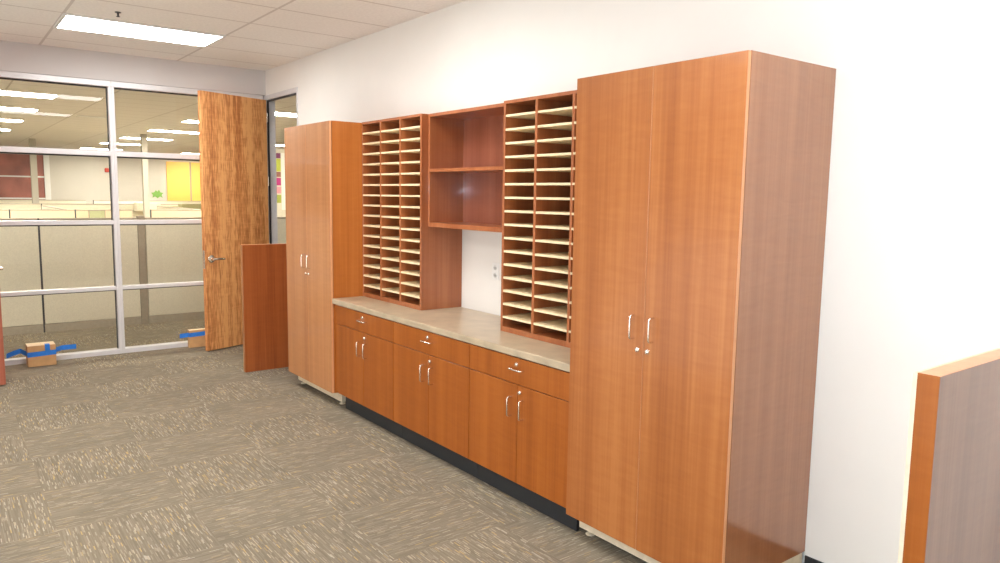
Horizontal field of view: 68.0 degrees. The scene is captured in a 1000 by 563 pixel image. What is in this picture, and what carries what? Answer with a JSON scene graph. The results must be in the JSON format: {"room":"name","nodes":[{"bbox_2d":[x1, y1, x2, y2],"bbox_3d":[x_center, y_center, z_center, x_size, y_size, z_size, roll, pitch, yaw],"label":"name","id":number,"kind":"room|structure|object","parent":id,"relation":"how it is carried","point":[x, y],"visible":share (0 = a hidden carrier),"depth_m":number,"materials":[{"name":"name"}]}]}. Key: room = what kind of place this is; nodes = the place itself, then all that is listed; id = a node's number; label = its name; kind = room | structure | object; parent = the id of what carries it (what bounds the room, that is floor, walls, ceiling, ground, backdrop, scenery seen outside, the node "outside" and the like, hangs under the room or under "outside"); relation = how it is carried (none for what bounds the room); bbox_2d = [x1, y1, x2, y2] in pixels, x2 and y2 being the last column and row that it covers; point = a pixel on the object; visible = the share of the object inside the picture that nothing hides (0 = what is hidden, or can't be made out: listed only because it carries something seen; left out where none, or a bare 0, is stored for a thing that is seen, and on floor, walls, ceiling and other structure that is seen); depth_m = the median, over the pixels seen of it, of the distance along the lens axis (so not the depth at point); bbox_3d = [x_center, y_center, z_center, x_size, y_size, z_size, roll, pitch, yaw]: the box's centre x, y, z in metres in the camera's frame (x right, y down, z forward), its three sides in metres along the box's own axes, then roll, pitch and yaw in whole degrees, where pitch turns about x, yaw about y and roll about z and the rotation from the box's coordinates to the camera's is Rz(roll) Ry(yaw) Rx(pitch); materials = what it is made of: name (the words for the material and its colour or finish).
{"room":"back office","nodes":[
{"label":"back office","id":0,"kind":"room"},
{"bbox_2d":[29,138,38,202],"bbox_3d":[-12.589,-2.340,20.066,0.150,3.019,0.150,-4,8,-37],"label":"square column","id":1,"kind":"structure","parent":0,"point":[32,142],"depth_m":19.94,"materials":[{"name":"paint"}]},
{"bbox_2d":[49,155,199,203],"bbox_3d":[-14.821,-3.054,25.957,30.000,3.020,0.200,-4,8,-37],"label":"wall","id":2,"kind":"structure","parent":0,"point":[71,177],"depth_m":26.23,"materials":[{"name":"paint"}]},
{"bbox_2d":[0,153,50,199],"bbox_3d":[-17.437,-3.381,23.740,5.200,1.800,0.070,-4,8,-37],"label":"window","id":3,"kind":"structure","parent":2,"relation":"in","point":[15,176],"depth_m":24.81,"materials":[{"name":"red glass"}]},
{"bbox_2d":[166,161,191,200],"bbox_3d":[-12.061,-3.107,27.903,0.865,2.760,0.053,-4,8,-37],"label":"panel","id":4,"kind":"object","parent":2,"relation":"attached to","point":[179,186],"visible":0.64,"depth_m":27.80,"materials":[{"name":"laminate"}]},
{"bbox_2d":[191,162,200,200],"bbox_3d":[-11.317,-3.161,28.467,0.995,2.760,0.053,-4,8,-37],"label":"panel","id":5,"kind":"object","parent":2,"relation":"attached to","point":[195,167],"visible":0.11,"depth_m":28.17,"materials":[{"name":"laminate"}]},
{"bbox_2d":[0,40,265,95],"bbox_3d":[-5.274,-2.026,6.312,6.600,0.268,0.110,-4,8,-37],"label":"wall","id":6,"kind":"structure","parent":0,"point":[14,56],"depth_m":7.41,"materials":[{"name":"paint"}]},
{"bbox_2d":[0,266,5,384],"bbox_3d":[-4.592,-0.482,6.412,0.902,2.678,0.184,5,8,33],"label":"door","id":7,"kind":"structure","parent":6,"relation":"in","point":[2,360],"depth_m":6.29,"materials":[{"name":"brown wood"}]},
{"bbox_2d":[0,71,122,365],"bbox_3d":[-4.450,-0.586,7.123,1.363,2.750,0.095,-4,8,-37],"label":"window","id":8,"kind":"structure","parent":6,"relation":"in","point":[7,75],"depth_m":7.30,"materials":[{"name":"paint"}]},
{"bbox_2d":[110,81,262,352],"bbox_3d":[-3.300,-0.670,7.994,1.527,2.750,0.095,-4,8,-37],"label":"window","id":9,"kind":"structure","parent":6,"relation":"in","point":[114,85],"depth_m":7.67,"materials":[{"name":"paint"}]},
{"bbox_2d":[140,134,149,217],"bbox_3d":[-8.569,-2.033,17.931,0.120,3.019,0.150,-4,8,-37],"label":"square column","id":10,"kind":"structure","parent":0,"point":[143,137],"depth_m":17.83,"materials":[{"name":"paint"}]},
{"bbox_2d":[0,0,465,154],"bbox_3d":[-4.902,-2.973,12.866,30.000,0.120,32.900,-4,8,-37],"label":"ceiling","id":11,"kind":"structure","parent":0,"point":[264,35],"depth_m":6.80,"materials":[{"name":"tile"}]},
{"bbox_2d":[0,106,39,111],"bbox_3d":[-8.438,-2.904,12.381,1.220,0.012,0.560,-4,8,-37],"label":"recessed light","id":12,"kind":"object","parent":11,"relation":"in","point":[1,107],"visible":1,"depth_m":12.56,"materials":[{"name":"white plastic"}]},
{"bbox_2d":[0,90,58,98],"bbox_3d":[-6.955,-2.658,10.446,1.220,0.012,0.560,-4,8,-37],"label":"recessed light","id":13,"kind":"object","parent":11,"relation":"in","point":[2,92],"visible":1,"depth_m":10.58,"materials":[{"name":"white plastic"}]},
{"bbox_2d":[53,13,225,46],"bbox_3d":[-3.041,-2.118,6.283,1.220,0.012,0.610,-4,8,-37],"label":"recessed light","id":14,"kind":"object","parent":11,"relation":"in","point":[67,21],"visible":1,"depth_m":6.24,"materials":[{"name":"white plastic"}]},
{"bbox_2d":[146,129,198,133],"bbox_3d":[-7.327,-3.402,16.840,1.220,0.012,0.560,-4,8,-37],"label":"recessed light","id":15,"kind":"object","parent":11,"relation":"in","point":[153,130],"visible":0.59,"depth_m":16.76,"materials":[{"name":"white plastic"}]},
{"bbox_2d":[275,111,296,116],"bbox_3d":[-3.625,-2.878,12.780,1.220,0.012,0.560,-4,8,-37],"label":"recessed light","id":16,"kind":"object","parent":11,"relation":"in","point":[287,114],"visible":0.17,"depth_m":12.73,"materials":[{"name":"white plastic"}]},
{"bbox_2d":[0,319,647,562],"bbox_3d":[-4.949,0.146,13.226,30.000,0.120,32.900,-4,8,-37],"label":"floor","id":17,"kind":"structure","parent":0,"point":[182,454],"depth_m":4.38,"materials":[{"name":"carpet"}]},
{"bbox_2d":[6,341,75,366],"bbox_3d":[-4.396,0.695,7.130,0.581,0.202,0.177,-4,8,-37],"label":"cardboard box","id":18,"kind":"object","parent":17,"relation":"on","point":[42,353],"visible":1,"depth_m":7.06,"materials":[{"name":"brown cardboard"}]},
{"bbox_2d":[0,203,177,217],"bbox_3d":[-10.007,-1.255,18.352,6.312,1.335,0.056,-4,8,-37],"label":"wall","id":19,"kind":"structure","parent":17,"relation":"on","point":[65,206],"depth_m":17.98,"materials":[{"name":"fabric"}]},
{"bbox_2d":[134,203,159,210],"bbox_3d":[-8.956,-1.894,18.812,0.550,0.210,0.372,-4,8,-37],"label":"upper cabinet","id":20,"kind":"object","parent":19,"relation":"attached to","point":[137,206],"visible":0.6,"depth_m":18.66,"materials":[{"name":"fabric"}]},
{"bbox_2d":[178,204,200,208],"bbox_3d":[-8.064,-1.969,19.486,0.670,0.150,0.372,-4,8,-37],"label":"upper cabinet","id":21,"kind":"object","parent":19,"relation":"attached to","point":[194,206],"visible":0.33,"depth_m":19.29,"materials":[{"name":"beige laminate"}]},
{"bbox_2d":[0,209,200,217],"bbox_3d":[-8.052,-0.730,14.219,4.542,1.300,0.056,-4,8,-37],"label":"wall","id":22,"kind":"structure","parent":17,"relation":"on","point":[13,213],"depth_m":14.12,"materials":[{"name":"fabric"}]},
{"bbox_2d":[88,210,105,217],"bbox_3d":[-7.783,-1.268,14.312,0.290,0.225,0.020,-4,8,-37],"label":"framed panel","id":23,"kind":"object","parent":22,"relation":"attached to","point":[92,213],"visible":0.59,"depth_m":14.30,"materials":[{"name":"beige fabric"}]},
{"bbox_2d":[0,199,200,203],"bbox_3d":[-12.452,-1.744,22.114,7.012,1.370,0.056,-4,8,-37],"label":"wall","id":24,"kind":"structure","parent":17,"relation":"on","point":[94,201],"depth_m":22.22,"materials":[{"name":"fabric"}]},
{"bbox_2d":[136,216,148,323],"bbox_3d":[-4.496,-0.141,9.320,0.085,1.360,0.064,-4,8,-37],"label":"post","id":25,"kind":"object","parent":17,"relation":"on","point":[140,228],"visible":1,"depth_m":9.29,"materials":[{"name":"metal"}]},
{"bbox_2d":[0,217,285,335],"bbox_3d":[-4.432,-0.136,9.370,4.592,1.340,0.056,-4,8,-37],"label":"wall","id":26,"kind":"structure","parent":17,"relation":"on","point":[69,256],"depth_m":8.96,"materials":[{"name":"paint"}]},
{"bbox_2d":[276,149,285,216],"bbox_3d":[-4.438,-1.398,15.017,0.350,2.550,0.040,-4,8,-37],"label":"notice board","id":27,"kind":"object","parent":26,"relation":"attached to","point":[280,213],"visible":0.07,"depth_m":14.96,"materials":[{"name":"fabric"}]},
{"bbox_2d":[281,153,285,209],"bbox_3d":[-4.368,-2.019,14.961,0.095,1.140,0.006,-4,8,-37],"label":"banner","id":28,"kind":"object","parent":27,"relation":"attached to","point":[282,154],"visible":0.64,"depth_m":14.95,"materials":[{"name":"beige paper"}]},
{"bbox_2d":[157,206,192,208],"bbox_3d":[-7.570,-1.091,17.399,0.056,1.300,3.712,-4,8,-37],"label":"wall","id":29,"kind":"structure","parent":17,"relation":"on","point":[158,207],"depth_m":17.77,"materials":[{"name":"fabric"}]},
{"bbox_2d":[180,328,204,347],"bbox_3d":[-3.273,0.611,8.054,0.380,0.190,0.071,-4,8,-37],"label":"cardboard box","id":30,"kind":"object","parent":17,"relation":"on","point":[196,337],"visible":0.63,"depth_m":8.00,"materials":[{"name":"brown cardboard"}]},
{"bbox_2d":[241,243,287,371],"bbox_3d":[-2.078,0.232,7.127,0.789,1.194,0.064,-4,8,-37],"label":"panel","id":31,"kind":"object","parent":17,"relation":"on","point":[263,266],"visible":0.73,"depth_m":6.98,"materials":[{"name":"red wood"}]},
{"bbox_2d":[284,121,362,403],"bbox_3d":[-1.347,-0.172,6.239,0.648,2.223,0.902,-4,8,-37],"label":"tall cabinet","id":32,"kind":"object","parent":17,"relation":"on","point":[323,160],"visible":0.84,"depth_m":5.87,"materials":[{"name":"brown wood"}]},
{"bbox_2d":[335,304,402,437],"bbox_3d":[-0.789,0.615,5.586,0.637,0.826,0.960,-4,8,-37],"label":"base cabinet","id":33,"kind":"object","parent":17,"relation":"on","point":[364,342],"visible":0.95,"depth_m":5.36,"materials":[{"name":"brown wood"}]},
{"bbox_2d":[394,322,477,477],"bbox_3d":[-0.227,0.708,4.852,0.637,0.826,0.895,-4,8,-37],"label":"base cabinet","id":34,"kind":"object","parent":17,"relation":"on","point":[432,370],"visible":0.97,"depth_m":4.64,"materials":[{"name":"brown wood"}]},
{"bbox_2d":[332,296,569,371],"bbox_3d":[-0.239,0.270,4.851,0.607,0.041,2.717,-4,8,-37],"label":"countertop","id":35,"kind":"structure","parent":34,"relation":"on","point":[482,329],"depth_m":4.60,"materials":[{"name":"beige laminate"}]},
{"bbox_2d":[362,113,461,309],"bbox_3d":[-0.677,-0.524,5.572,0.344,1.356,0.890,-4,8,-37],"label":"mail sorter","id":36,"kind":"object","parent":35,"relation":"on","point":[407,262],"visible":0.85,"depth_m":5.41,"materials":[{"name":"brown wood"}]},
{"bbox_2d":[363,274,379,278],"bbox_3d":[-0.864,-0.045,5.858,0.336,0.013,0.274,-4,8,-37],"label":"shelf","id":37,"kind":"object","parent":36,"relation":"attached to","point":[365,276],"depth_m":5.83,"materials":[{"name":"brown wood"}]},
{"bbox_2d":[363,264,379,268],"bbox_3d":[-0.863,-0.123,5.849,0.336,0.013,0.274,-4,8,-37],"label":"shelf","id":38,"kind":"object","parent":36,"relation":"attached to","point":[365,266],"depth_m":5.83,"materials":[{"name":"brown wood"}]},
{"bbox_2d":[363,254,379,258],"bbox_3d":[-0.862,-0.202,5.840,0.336,0.013,0.274,-4,8,-37],"label":"shelf","id":39,"kind":"object","parent":36,"relation":"attached to","point":[365,256],"depth_m":5.84,"materials":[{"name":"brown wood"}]},
{"bbox_2d":[363,244,379,247],"bbox_3d":[-0.861,-0.280,5.831,0.336,0.013,0.274,-4,8,-37],"label":"shelf","id":40,"kind":"object","parent":36,"relation":"attached to","point":[364,245],"depth_m":5.79,"materials":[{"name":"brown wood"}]},
{"bbox_2d":[363,234,379,237],"bbox_3d":[-0.860,-0.358,5.822,0.336,0.013,0.274,-4,8,-37],"label":"shelf","id":41,"kind":"object","parent":36,"relation":"attached to","point":[364,235],"depth_m":5.80,"materials":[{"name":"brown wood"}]},
{"bbox_2d":[363,224,379,227],"bbox_3d":[-0.859,-0.436,5.813,0.336,0.013,0.274,-4,8,-37],"label":"shelf","id":42,"kind":"object","parent":36,"relation":"attached to","point":[364,225],"depth_m":5.82,"materials":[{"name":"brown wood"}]},
{"bbox_2d":[363,152,379,155],"bbox_3d":[-0.850,-0.984,5.750,0.336,0.013,0.274,-4,8,-37],"label":"shelf","id":43,"kind":"object","parent":36,"relation":"attached to","point":[364,153],"depth_m":5.73,"materials":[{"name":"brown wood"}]},
{"bbox_2d":[363,141,379,145],"bbox_3d":[-0.849,-1.062,5.741,0.336,0.013,0.274,-4,8,-37],"label":"shelf","id":44,"kind":"object","parent":36,"relation":"attached to","point":[365,143],"depth_m":5.73,"materials":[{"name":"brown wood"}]},
{"bbox_2d":[363,131,379,135],"bbox_3d":[-0.848,-1.141,5.732,0.336,0.013,0.274,-4,8,-37],"label":"shelf","id":45,"kind":"object","parent":36,"relation":"attached to","point":[365,133],"depth_m":5.72,"materials":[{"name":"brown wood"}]},
{"bbox_2d":[364,283,379,289],"bbox_3d":[-0.866,0.033,5.867,0.336,0.013,0.274,-4,8,-37],"label":"shelf","id":46,"kind":"object","parent":36,"relation":"attached to","point":[367,286],"depth_m":5.87,"materials":[{"name":"brown wood"}]},
{"bbox_2d":[381,246,398,250],"bbox_3d":[-0.682,-0.250,5.599,0.334,0.013,0.273,-4,8,-37],"label":"shelf","id":47,"kind":"object","parent":36,"relation":"attached to","point":[383,248],"depth_m":5.58,"materials":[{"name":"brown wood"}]},
{"bbox_2d":[381,236,398,239],"bbox_3d":[-0.680,-0.329,5.590,0.334,0.013,0.273,-4,8,-37],"label":"shelf","id":48,"kind":"object","parent":36,"relation":"attached to","point":[382,237],"depth_m":5.56,"materials":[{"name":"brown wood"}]},
{"bbox_2d":[381,151,398,154],"bbox_3d":[-0.671,-0.955,5.518,0.334,0.013,0.273,-4,8,-37],"label":"shelf","id":49,"kind":"object","parent":36,"relation":"attached to","point":[382,152],"depth_m":5.47,"materials":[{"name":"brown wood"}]},
{"bbox_2d":[381,140,398,143],"bbox_3d":[-0.670,-1.033,5.508,0.334,0.013,0.273,-4,8,-37],"label":"shelf","id":50,"kind":"object","parent":36,"relation":"attached to","point":[382,141],"depth_m":5.46,"materials":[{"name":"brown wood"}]},
{"bbox_2d":[381,128,398,133],"bbox_3d":[-0.669,-1.111,5.500,0.334,0.013,0.273,-4,8,-37],"label":"shelf","id":51,"kind":"object","parent":36,"relation":"attached to","point":[383,130],"depth_m":5.51,"materials":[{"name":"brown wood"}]},
{"bbox_2d":[382,287,398,293],"bbox_3d":[-0.686,0.063,5.635,0.334,0.013,0.273,-4,8,-37],"label":"shelf","id":52,"kind":"object","parent":36,"relation":"attached to","point":[385,290],"depth_m":5.64,"materials":[{"name":"brown wood"}]},
{"bbox_2d":[382,277,398,282],"bbox_3d":[-0.685,-0.015,5.626,0.334,0.013,0.273,-4,8,-37],"label":"shelf","id":53,"kind":"object","parent":36,"relation":"attached to","point":[384,279],"depth_m":5.61,"materials":[{"name":"brown wood"}]},
{"bbox_2d":[382,267,398,272],"bbox_3d":[-0.684,-0.094,5.617,0.334,0.013,0.273,-4,8,-37],"label":"shelf","id":54,"kind":"object","parent":36,"relation":"attached to","point":[384,269],"depth_m":5.60,"materials":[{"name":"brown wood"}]},
{"bbox_2d":[382,257,398,261],"bbox_3d":[-0.683,-0.172,5.608,0.334,0.013,0.273,-4,8,-37],"label":"shelf","id":55,"kind":"object","parent":36,"relation":"attached to","point":[384,259],"depth_m":5.59,"materials":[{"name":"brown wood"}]},
{"bbox_2d":[401,291,419,298],"bbox_3d":[-0.511,0.092,5.407,0.334,0.013,0.264,-4,8,-37],"label":"shelf","id":56,"kind":"object","parent":36,"relation":"attached to","point":[404,294],"depth_m":5.38,"materials":[{"name":"brown wood"}]},
{"bbox_2d":[401,281,419,287],"bbox_3d":[-0.510,0.014,5.397,0.334,0.013,0.264,-4,8,-37],"label":"shelf","id":57,"kind":"object","parent":36,"relation":"attached to","point":[403,283],"depth_m":5.38,"materials":[{"name":"brown wood"}]},
{"bbox_2d":[401,270,419,275],"bbox_3d":[-0.509,-0.065,5.388,0.334,0.013,0.264,-4,8,-37],"label":"shelf","id":58,"kind":"object","parent":36,"relation":"attached to","point":[403,272],"depth_m":5.38,"materials":[{"name":"brown wood"}]},
{"bbox_2d":[401,260,419,264],"bbox_3d":[-0.508,-0.143,5.379,0.334,0.013,0.264,-4,8,-37],"label":"shelf","id":59,"kind":"object","parent":36,"relation":"attached to","point":[403,262],"depth_m":5.34,"materials":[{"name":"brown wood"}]},
{"bbox_2d":[401,249,419,253],"bbox_3d":[-0.506,-0.221,5.370,0.334,0.013,0.264,-4,8,-37],"label":"shelf","id":60,"kind":"object","parent":36,"relation":"attached to","point":[403,251],"depth_m":5.34,"materials":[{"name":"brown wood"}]},
{"bbox_2d":[401,238,419,242],"bbox_3d":[-0.505,-0.299,5.361,0.334,0.013,0.264,-4,8,-37],"label":"shelf","id":61,"kind":"object","parent":36,"relation":"attached to","point":[403,240],"depth_m":5.35,"materials":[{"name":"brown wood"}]},
{"bbox_2d":[401,149,419,152],"bbox_3d":[-0.496,-0.926,5.289,0.334,0.013,0.264,-4,8,-37],"label":"shelf","id":62,"kind":"object","parent":36,"relation":"attached to","point":[402,150],"depth_m":5.26,"materials":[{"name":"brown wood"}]},
{"bbox_2d":[401,137,419,141],"bbox_3d":[-0.495,-1.004,5.280,0.334,0.013,0.264,-4,8,-37],"label":"shelf","id":63,"kind":"object","parent":36,"relation":"attached to","point":[403,139],"depth_m":5.27,"materials":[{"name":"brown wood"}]},
{"bbox_2d":[401,126,419,130],"bbox_3d":[-0.493,-1.082,5.271,0.334,0.013,0.264,-4,8,-37],"label":"shelf","id":64,"kind":"object","parent":36,"relation":"attached to","point":[403,128],"depth_m":5.23,"materials":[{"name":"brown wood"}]},
{"bbox_2d":[500,90,576,347],"bbox_3d":[0.423,-0.342,4.136,0.344,1.356,0.909,-4,8,-37],"label":"mail sorter","id":65,"kind":"object","parent":35,"relation":"on","point":[539,132],"visible":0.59,"depth_m":4.24,"materials":[{"name":"brown wood"}]},
{"bbox_2d":[503,313,530,323],"bbox_3d":[0.230,0.215,4.440,0.334,0.013,0.267,-4,8,-37],"label":"shelf","id":66,"kind":"object","parent":65,"relation":"attached to","point":[521,317],"depth_m":4.42,"materials":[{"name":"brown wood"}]},
{"bbox_2d":[503,300,531,309],"bbox_3d":[0.231,0.136,4.431,0.334,0.013,0.267,-4,8,-37],"label":"shelf","id":67,"kind":"object","parent":65,"relation":"attached to","point":[523,304],"depth_m":4.41,"materials":[{"name":"brown wood"}]},
{"bbox_2d":[503,287,531,296],"bbox_3d":[0.232,0.058,4.421,0.334,0.013,0.267,-4,8,-37],"label":"shelf","id":68,"kind":"object","parent":65,"relation":"attached to","point":[526,291],"depth_m":4.42,"materials":[{"name":"brown wood"}]},
{"bbox_2d":[503,275,531,282],"bbox_3d":[0.234,-0.020,4.412,0.334,0.013,0.267,-4,8,-37],"label":"shelf","id":69,"kind":"object","parent":65,"relation":"attached to","point":[506,278],"depth_m":4.39,"materials":[{"name":"brown wood"}]},
{"bbox_2d":[504,262,531,268],"bbox_3d":[0.235,-0.098,4.403,0.334,0.013,0.267,-4,8,-37],"label":"shelf","id":70,"kind":"object","parent":65,"relation":"attached to","point":[507,265],"depth_m":4.39,"materials":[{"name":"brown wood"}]},
{"bbox_2d":[504,249,532,254],"bbox_3d":[0.236,-0.177,4.394,0.334,0.013,0.267,-4,8,-37],"label":"shelf","id":71,"kind":"object","parent":65,"relation":"attached to","point":[506,251],"depth_m":4.37,"materials":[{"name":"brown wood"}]},
{"bbox_2d":[504,236,532,241],"bbox_3d":[0.237,-0.255,4.385,0.334,0.013,0.267,-4,8,-37],"label":"shelf","id":72,"kind":"object","parent":65,"relation":"attached to","point":[506,238],"depth_m":4.36,"materials":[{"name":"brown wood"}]},
{"bbox_2d":[504,223,532,227],"bbox_3d":[0.238,-0.333,4.376,0.334,0.013,0.267,-4,8,-37],"label":"shelf","id":73,"kind":"object","parent":65,"relation":"attached to","point":[506,225],"depth_m":4.37,"materials":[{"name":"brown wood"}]},
{"bbox_2d":[504,210,532,212],"bbox_3d":[0.239,-0.411,4.367,0.334,0.013,0.267,-4,8,-37],"label":"shelf","id":74,"kind":"object","parent":65,"relation":"attached to","point":[505,211],"depth_m":4.30,"materials":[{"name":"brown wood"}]},
{"bbox_2d":[505,183,533,185],"bbox_3d":[0.242,-0.568,4.349,0.334,0.013,0.267,-4,8,-37],"label":"shelf","id":75,"kind":"object","parent":65,"relation":"attached to","point":[506,184],"depth_m":4.28,"materials":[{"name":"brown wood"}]},
{"bbox_2d":[505,169,533,172],"bbox_3d":[0.243,-0.646,4.340,0.334,0.013,0.267,-4,8,-37],"label":"shelf","id":76,"kind":"object","parent":65,"relation":"attached to","point":[506,170],"depth_m":4.27,"materials":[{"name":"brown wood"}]},
{"bbox_2d":[505,154,533,159],"bbox_3d":[0.244,-0.725,4.331,0.334,0.013,0.267,-4,8,-37],"label":"shelf","id":77,"kind":"object","parent":65,"relation":"attached to","point":[507,156],"depth_m":4.33,"materials":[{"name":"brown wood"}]},
{"bbox_2d":[505,140,534,146],"bbox_3d":[0.245,-0.803,4.322,0.334,0.013,0.267,-4,8,-37],"label":"shelf","id":78,"kind":"object","parent":65,"relation":"attached to","point":[508,143],"depth_m":4.31,"materials":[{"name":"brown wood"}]},
{"bbox_2d":[506,126,534,132],"bbox_3d":[0.246,-0.881,4.313,0.334,0.013,0.267,-4,8,-37],"label":"shelf","id":79,"kind":"object","parent":65,"relation":"attached to","point":[509,129],"depth_m":4.29,"materials":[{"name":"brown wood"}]},
{"bbox_2d":[506,111,534,119],"bbox_3d":[0.248,-0.959,4.304,0.334,0.013,0.267,-4,8,-37],"label":"shelf","id":80,"kind":"object","parent":65,"relation":"attached to","point":[510,115],"depth_m":4.31,"materials":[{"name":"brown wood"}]},
{"bbox_2d":[533,319,566,331],"bbox_3d":[0.408,0.244,4.207,0.334,0.013,0.280,-4,8,-37],"label":"shelf","id":81,"kind":"object","parent":65,"relation":"attached to","point":[556,324],"depth_m":4.20,"materials":[{"name":"beige wood"}]},
{"bbox_2d":[534,305,566,317],"bbox_3d":[0.409,0.166,4.198,0.334,0.013,0.280,-4,8,-37],"label":"shelf","id":82,"kind":"object","parent":65,"relation":"attached to","point":[557,310],"depth_m":4.20,"materials":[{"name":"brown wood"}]},
{"bbox_2d":[534,292,567,302],"bbox_3d":[0.411,0.088,4.189,0.334,0.013,0.280,-4,8,-37],"label":"shelf","id":83,"kind":"object","parent":65,"relation":"attached to","point":[562,297],"depth_m":4.19,"materials":[{"name":"brown wood"}]},
{"bbox_2d":[534,279,567,288],"bbox_3d":[0.412,0.009,4.180,0.334,0.013,0.280,-4,8,-37],"label":"shelf","id":84,"kind":"object","parent":65,"relation":"attached to","point":[561,283],"depth_m":4.18,"materials":[{"name":"brown wood"}]},
{"bbox_2d":[535,265,567,273],"bbox_3d":[0.413,-0.069,4.171,0.334,0.013,0.280,-4,8,-37],"label":"shelf","id":85,"kind":"object","parent":65,"relation":"attached to","point":[539,269],"depth_m":4.18,"materials":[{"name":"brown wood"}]},
{"bbox_2d":[535,252,568,259],"bbox_3d":[0.414,-0.147,4.162,0.334,0.013,0.280,-4,8,-37],"label":"shelf","id":86,"kind":"object","parent":65,"relation":"attached to","point":[538,255],"depth_m":4.17,"materials":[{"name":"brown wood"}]},
{"bbox_2d":[535,238,568,244],"bbox_3d":[0.415,-0.225,4.153,0.334,0.013,0.280,-4,8,-37],"label":"shelf","id":87,"kind":"object","parent":65,"relation":"attached to","point":[538,241],"depth_m":4.16,"materials":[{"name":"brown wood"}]},
{"bbox_2d":[535,225,568,229],"bbox_3d":[0.416,-0.304,4.144,0.334,0.013,0.280,-4,8,-37],"label":"shelf","id":88,"kind":"object","parent":65,"relation":"attached to","point":[537,227],"depth_m":4.12,"materials":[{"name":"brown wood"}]},
{"bbox_2d":[536,211,569,214],"bbox_3d":[0.418,-0.382,4.135,0.334,0.013,0.280,-4,8,-37],"label":"shelf","id":89,"kind":"object","parent":65,"relation":"attached to","point":[537,212],"depth_m":4.10,"materials":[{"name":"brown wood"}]},
{"bbox_2d":[536,197,569,199],"bbox_3d":[0.419,-0.460,4.126,0.334,0.013,0.280,-4,8,-37],"label":"shelf","id":90,"kind":"object","parent":65,"relation":"attached to","point":[537,198],"depth_m":4.04,"materials":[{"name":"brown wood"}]},
{"bbox_2d":[536,183,569,185],"bbox_3d":[0.420,-0.538,4.117,0.334,0.013,0.280,-4,8,-37],"label":"shelf","id":91,"kind":"object","parent":65,"relation":"attached to","point":[537,184],"depth_m":4.06,"materials":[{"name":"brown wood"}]},
{"bbox_2d":[537,168,570,171],"bbox_3d":[0.421,-0.617,4.107,0.334,0.013,0.280,-4,8,-37],"label":"shelf","id":92,"kind":"object","parent":65,"relation":"attached to","point":[538,169],"depth_m":4.04,"materials":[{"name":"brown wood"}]},
{"bbox_2d":[537,152,570,158],"bbox_3d":[0.422,-0.695,4.098,0.334,0.013,0.280,-4,8,-37],"label":"shelf","id":93,"kind":"object","parent":65,"relation":"attached to","point":[540,155],"depth_m":4.10,"materials":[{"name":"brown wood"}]},
{"bbox_2d":[537,137,571,144],"bbox_3d":[0.423,-0.773,4.089,0.334,0.013,0.280,-4,8,-37],"label":"shelf","id":94,"kind":"object","parent":65,"relation":"attached to","point":[540,140],"depth_m":4.10,"materials":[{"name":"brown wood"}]},
{"bbox_2d":[537,122,571,130],"bbox_3d":[0.425,-0.852,4.080,0.334,0.013,0.280,-4,8,-37],"label":"shelf","id":95,"kind":"object","parent":65,"relation":"attached to","point":[541,126],"depth_m":4.08,"materials":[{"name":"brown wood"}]},
{"bbox_2d":[538,106,571,116],"bbox_3d":[0.426,-0.930,4.071,0.334,0.013,0.280,-4,8,-37],"label":"shelf","id":96,"kind":"object","parent":65,"relation":"attached to","point":[542,111],"depth_m":4.08,"materials":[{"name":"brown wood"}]},
{"bbox_2d":[469,344,578,530],"bbox_3d":[0.304,0.796,4.159,0.637,0.826,0.855,-4,8,-37],"label":"base cabinet","id":97,"kind":"object","parent":17,"relation":"on","point":[519,407],"visible":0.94,"depth_m":3.95,"materials":[{"name":"brown wood"}]},
{"bbox_2d":[566,50,835,562],"bbox_3d":[0.848,0.192,3.374,0.648,2.223,0.914,-4,8,-37],"label":"tall cabinet","id":98,"kind":"object","parent":17,"relation":"on","point":[702,184],"visible":1,"depth_m":3.07,"materials":[{"name":"brown wood"}]},
{"bbox_2d":[898,348,999,562],"bbox_3d":[1.518,0.831,2.399,0.832,1.197,0.074,-4,8,-37],"label":"panel","id":99,"kind":"object","parent":17,"relation":"on","point":[951,502],"visible":1,"depth_m":2.17,"materials":[{"name":"brown wood"}]},
{"bbox_2d":[265,0,999,562],"bbox_3d":[0.802,-0.283,4.005,0.090,3.020,11.460,-4,8,-37],"label":"wall","id":100,"kind":"structure","parent":0,"point":[911,279],"depth_m":3.08,"materials":[{"name":"white paint"}]},
{"bbox_2d":[198,90,268,350],"bbox_3d":[-2.840,-0.640,8.002,0.184,2.678,0.867,5,8,30],"label":"door","id":101,"kind":"structure","parent":100,"relation":"in","point":[234,179],"depth_m":7.88,"materials":[{"name":"brown wood"}]},
{"bbox_2d":[263,87,297,243],"bbox_3d":[-2.362,-0.670,8.128,0.123,2.748,1.019,-4,8,-37],"label":"trim","id":102,"kind":"structure","parent":100,"relation":"attached to","point":[272,127],"depth_m":8.35,"materials":[{"name":"grey metal"}]},
{"bbox_2d":[428,103,503,231],"bbox_3d":[-0.103,-0.727,4.841,0.289,0.770,0.916,-4,8,-37],"label":"wall shelf","id":103,"kind":"object","parent":100,"relation":"attached to","point":[465,146],"visible":0.51,"depth_m":5.12,"materials":[{"name":"brown wood"}]},
{"bbox_2d":[492,263,498,279],"bbox_3d":[-0.033,-0.069,5.045,0.011,0.116,0.074,-4,8,-37],"label":"wall outlet","id":104,"kind":"object","parent":100,"relation":"attached to","point":[495,266],"visible":1,"depth_m":5.04,"materials":[{"name":"white plastic"}]},
{"bbox_2d":[804,555,822,562],"bbox_3d":[2.758,1.506,1.512,0.008,0.097,4.597,-4,8,-37],"label":"baseboard","id":105,"kind":"structure","parent":100,"relation":"attached to","point":[807,559],"depth_m":3.30,"materials":[{"name":"black plastic"}]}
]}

